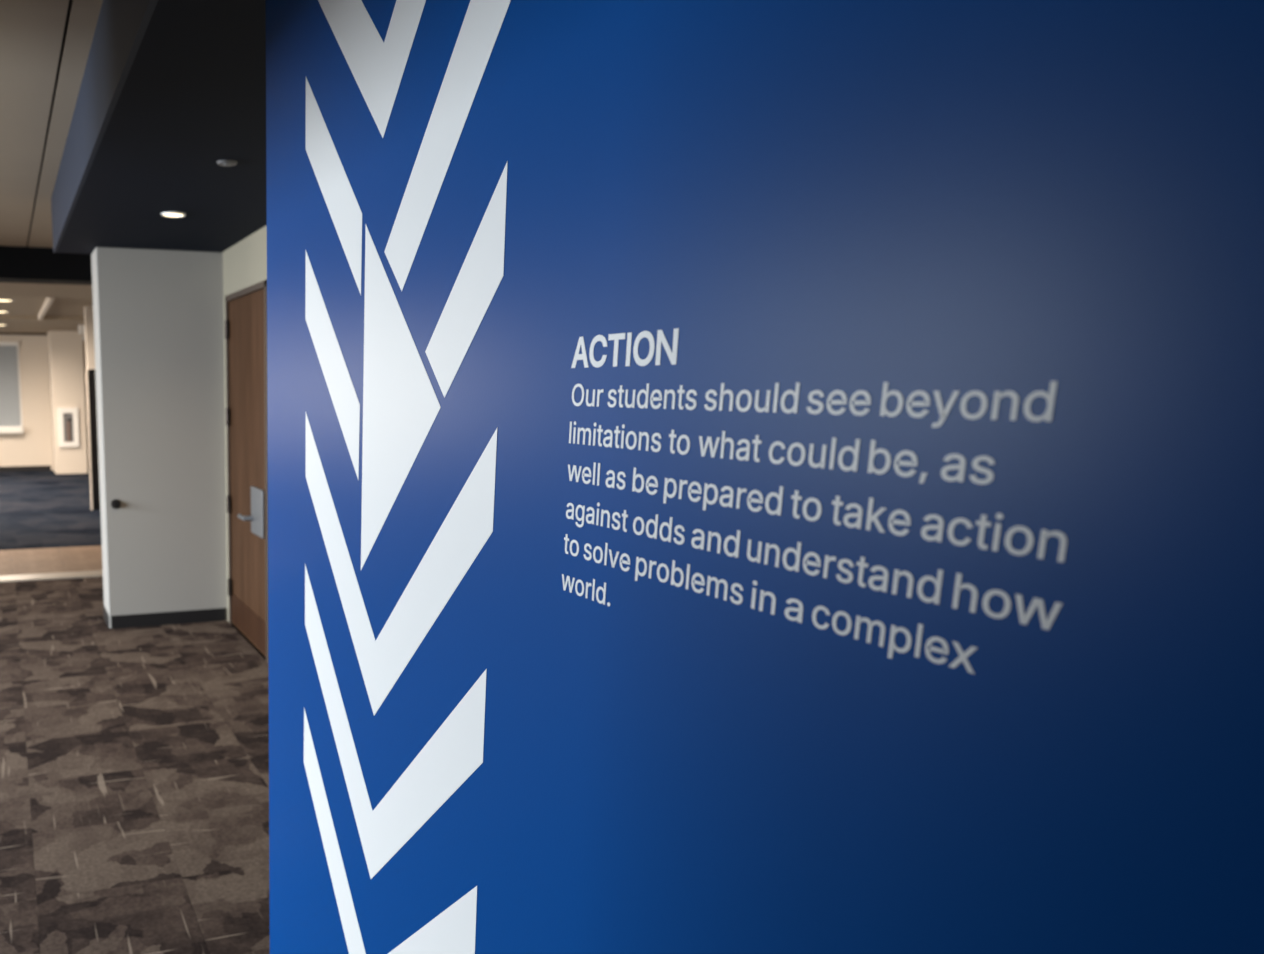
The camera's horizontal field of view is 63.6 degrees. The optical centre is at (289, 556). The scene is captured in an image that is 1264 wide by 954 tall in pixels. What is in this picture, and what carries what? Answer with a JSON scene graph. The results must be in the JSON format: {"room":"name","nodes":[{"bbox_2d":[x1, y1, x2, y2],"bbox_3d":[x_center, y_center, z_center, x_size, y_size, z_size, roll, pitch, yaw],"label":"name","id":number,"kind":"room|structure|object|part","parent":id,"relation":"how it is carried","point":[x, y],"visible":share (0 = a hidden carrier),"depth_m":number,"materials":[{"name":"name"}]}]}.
{"room":"school corridor","nodes":[
{"label":"school corridor","id":0,"kind":"room"},
{"bbox_2d":[0,334,89,469],"bbox_3d":[-6.056,-3.292,17.342,8.100,3.400,0.200,-3,11,-17],"label":"wall","id":1,"kind":"structure","parent":0,"point":[33,447],"depth_m":17.69,"materials":[{"name":"beige paint"}]},
{"bbox_2d":[0,342,23,433],"bbox_3d":[-5.813,-3.134,17.255,1.600,1.700,0.160,-3,11,-17],"label":"window","id":2,"kind":"structure","parent":1,"relation":"in","point":[11,421],"depth_m":17.47,"materials":[{"name":"white glass"}]},
{"bbox_3d":[-5.813,-2.366,17.395,1.600,0.140,0.160,-3,11,-17],"label":"sill","id":3,"kind":"part","parent":2,"relation":"part of","materials":[{"name":"white"}]},
{"bbox_2d":[0,332,46,334],"bbox_3d":[-7.135,-4.047,16.721,5.360,0.038,0.080,-3,11,-17],"label":"trim","id":4,"kind":"structure","parent":1,"relation":"attached to","point":[1,333],"depth_m":17.32,"materials":[{"name":"brown metal"}]},
{"bbox_2d":[0,465,50,470],"bbox_3d":[-7.163,-1.583,17.195,5.320,0.090,0.020,-3,11,-17],"label":"baseboard","id":5,"kind":"structure","parent":1,"relation":"attached to","point":[7,468],"depth_m":17.81,"materials":[{"name":"black rubber"}]},
{"bbox_2d":[0,245,91,284],"bbox_3d":[-3.179,-2.821,7.825,7.700,0.905,0.350,-3,11,-17],"label":"wall header","id":6,"kind":"structure","parent":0,"point":[39,265],"depth_m":8.03,"materials":[{"name":"black paint"}]},
{"bbox_2d":[27,0,72,244],"bbox_3d":[-0.530,-1.660,2.402,0.013,0.018,11.800,-3,11,-17],"label":"trim","id":7,"kind":"structure","parent":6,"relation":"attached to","point":[70,1],"depth_m":3.87,"materials":[{"name":"black paint"}]},
{"bbox_2d":[0,282,92,332],"bbox_3d":[-4.753,-3.399,12.625,7.900,0.160,9.800,-3,11,-17],"label":"ceiling","id":8,"kind":"structure","parent":0,"point":[66,311],"depth_m":12.37,"materials":[{"name":"paint"}]},
{"bbox_2d":[0,299,13,301],"bbox_3d":[-3.541,-3.159,11.450,0.280,0.008,0.280,-3,11,-17],"label":"recessed light","id":9,"kind":"object","parent":8,"relation":"in","point":[1,300],"visible":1,"depth_m":11.46,"materials":[{"name":"white plastic"}]},
{"bbox_2d":[38,298,53,319],"bbox_3d":[-3.216,-3.267,12.222,0.060,0.071,3.560,-3,11,-17],"label":"linear light","id":10,"kind":"object","parent":8,"relation":"attached to","point":[48,301],"visible":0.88,"depth_m":11.97,"materials":[{"name":"beige paint"}]},
{"bbox_2d":[78,325,84,340],"bbox_3d":[-3.352,-3.648,15.160,0.180,0.260,0.180,-3,11,-17],"label":"emergency light","id":11,"kind":"object","parent":8,"relation":"attached to","point":[81,328],"visible":0.59,"depth_m":15.11,"materials":[{"name":"white plastic"}]},
{"bbox_2d":[0,0,102,247],"bbox_3d":[-1.504,-1.635,2.105,7.900,0.100,11.800,-3,11,-17],"label":"ceiling","id":12,"kind":"structure","parent":0,"point":[31,31],"depth_m":3.88,"materials":[{"name":"paint"}]},
{"bbox_2d":[47,331,87,473],"bbox_3d":[-4.167,-2.881,17.391,0.580,2.573,0.950,-3,11,-17],"label":"wall column","id":13,"kind":"structure","parent":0,"point":[65,348],"depth_m":16.92,"materials":[{"name":"beige paint"}]},
{"bbox_2d":[58,408,78,446],"bbox_3d":[-4.046,-2.364,16.994,0.360,0.710,0.044,-3,11,-17],"label":"fire extinguisher cabinet","id":14,"kind":"object","parent":13,"relation":"attached to","point":[64,414],"visible":1,"depth_m":16.98,"materials":[{"name":"white metal"}]},
{"bbox_3d":[-4.051,-2.368,17.012,0.170,0.520,0.008,-3,11,-17],"label":"panel","id":15,"kind":"part","parent":14,"relation":"part of","materials":[{"name":"grey"}]},
{"bbox_2d":[67,419,70,440],"bbox_3d":[-4.025,-2.321,17.001,0.080,0.412,0.040,-3,11,-17],"label":"fire extinguisher","id":16,"kind":"object","parent":14,"relation":"in","point":[68,420],"visible":1,"depth_m":16.98,"materials":[{"name":"brown metal"}]},
{"bbox_2d":[84,307,94,368],"bbox_3d":[-1.565,-1.946,12.279,2.150,2.573,0.150,-3,11,-17],"label":"wall","id":17,"kind":"structure","parent":0,"point":[88,311],"depth_m":11.76,"materials":[{"name":"beige paint"}]},
{"bbox_2d":[86,369,99,509],"bbox_3d":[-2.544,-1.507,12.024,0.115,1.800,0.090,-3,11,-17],"label":"door","id":18,"kind":"structure","parent":17,"relation":"in","point":[90,373],"depth_m":11.99,"materials":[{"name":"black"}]},
{"bbox_3d":[-2.589,-1.504,12.010,0.020,1.800,0.090,-3,11,-17],"label":"frame","id":19,"kind":"part","parent":18,"relation":"part of","materials":[{"name":"beige paint"}]},
{"bbox_2d":[0,469,269,953],"bbox_3d":[-2.953,0.311,7.644,7.700,0.200,22.400,-3,11,-17],"label":"floor","id":20,"kind":"structure","parent":0,"point":[134,761],"depth_m":3.97,"materials":[{"name":"brown carpet"}]},
{"bbox_2d":[0,570,102,581],"bbox_3d":[-2.943,0.218,7.593,7.700,0.024,0.230,-3,11,-17],"label":"trim","id":21,"kind":"structure","parent":20,"relation":"on","point":[97,573],"depth_m":7.83,"materials":[{"name":"beige"}]},
{"bbox_2d":[91,247,226,628],"bbox_3d":[-0.004,-0.817,6.491,2.600,2.432,0.340,-3,11,-17],"label":"wall partition","id":22,"kind":"structure","parent":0,"point":[158,314],"depth_m":6.06,"materials":[{"name":"white paint"}]},
{"bbox_2d":[111,499,120,508],"bbox_3d":[-1.127,-0.342,6.033,0.064,0.064,0.030,-3,11,-17],"label":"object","id":23,"kind":"object","parent":22,"relation":"attached to","point":[115,503],"visible":1,"depth_m":6.03,"materials":[{"name":"brown metal"}]},
{"bbox_3d":[-1.126,-0.342,6.030,0.048,0.048,0.024,-3,11,-17],"label":"knob","id":24,"kind":"part","parent":23,"relation":"part of","materials":[{"name":"black plastic"}]},
{"bbox_2d":[103,605,225,628],"bbox_3d":[-0.868,0.387,6.428,0.796,0.088,0.330,-3,11,-17],"label":"baseboard","id":25,"kind":"structure","parent":22,"relation":"attached to","point":[219,614],"depth_m":6.27,"materials":[{"name":"black rubber"}]},
{"bbox_2d":[56,0,266,253],"bbox_3d":[1.243,-1.455,1.830,2.820,0.500,9.620,-3,11,-17],"label":"ceiling","id":26,"kind":"structure","parent":0,"point":[192,97],"depth_m":3.27,"materials":[{"name":"paint"}]},
{"bbox_2d":[51,0,157,252],"bbox_3d":[-0.114,-1.380,1.423,0.018,0.500,9.620,-3,11,-17],"label":"ceiling soffit","id":27,"kind":"structure","parent":26,"relation":"attached to","point":[121,26],"depth_m":3.14,"materials":[{"name":"paint"}]},
{"bbox_2d":[161,212,185,217],"bbox_3d":[-0.583,-1.712,4.650,0.124,0.008,0.124,-3,11,-17],"label":"recessed light","id":28,"kind":"object","parent":26,"relation":"in","point":[164,214],"visible":1,"depth_m":4.64,"materials":[{"name":"white plastic"}]},
{"bbox_2d":[217,160,236,165],"bbox_3d":[-0.242,-1.514,3.580,0.080,0.011,0.080,-3,11,-17],"label":"sprinkler cover","id":29,"kind":"object","parent":26,"relation":"attached to","point":[220,162],"visible":1,"depth_m":3.57,"materials":[{"name":"grey metal"}]},
{"bbox_2d":[223,225,266,620],"bbox_3d":[0.379,-0.328,3.819,0.150,2.432,5.080,-3,11,-17],"label":"wall","id":30,"kind":"structure","parent":0,"point":[245,262],"depth_m":5.56,"materials":[{"name":"beige paint"}]},
{"bbox_2d":[224,280,268,662],"bbox_3d":[-0.251,-0.524,5.677,0.170,2.150,0.970,-3,11,-17],"label":"door","id":31,"kind":"structure","parent":30,"relation":"in","point":[245,322],"depth_m":5.65,"materials":[{"name":"brown wood"}]},
{"bbox_3d":[-0.269,-0.240,5.598,0.060,0.032,0.146,-3,11,-17],"label":"lever handle","id":32,"kind":"part","parent":31,"relation":"part of","materials":[{"name":"silver metal"}]},
{"bbox_3d":[-0.262,0.410,5.846,0.005,0.190,0.875,-3,11,-17],"label":"kick plate","id":33,"kind":"part","parent":31,"relation":"part of","materials":[{"name":"brown wood"}]},
{"bbox_3d":[-0.189,-0.265,5.454,0.018,0.280,0.265,-3,11,-17],"label":"lock plate","id":34,"kind":"part","parent":31,"relation":"part of","materials":[{"name":"silver metal"}]},
{"bbox_2d":[266,0,1263,953],"bbox_3d":[0.747,0.413,-0.237,0.150,2.432,4.976,-3,11,-17],"label":"wall","id":35,"kind":"structure","parent":0,"point":[849,197],"depth_m":0.67,"materials":[{"name":"blue paint"}]},
{"bbox_2d":[304,0,510,953],"bbox_3d":[0.135,-0.126,1.444,0.001,1.944,0.733,-3,11,-17],"label":"wall decal","id":36,"kind":"object","parent":35,"relation":"attached to","point":[401,405],"depth_m":1.36,"materials":[{"name":"white plastic"}]},
{"bbox_2d":[571,328,678,367],"bbox_3d":[0.306,-0.192,0.862,0.001,0.031,0.155,-3,11,-17],"label":"heading lettering","id":37,"kind":"object","parent":35,"relation":"attached to","point":[672,355],"visible":1,"depth_m":0.85,"materials":[{"name":"white paint"}]},
{"bbox_2d":[562,381,1066,673],"bbox_3d":[0.354,-0.029,0.732,0.001,0.212,0.477,-3,11,-17],"label":"paragraph lettering","id":38,"kind":"object","parent":35,"relation":"attached to","point":[1046,624],"visible":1,"depth_m":0.65,"materials":[{"name":"white paint"}]}
]}

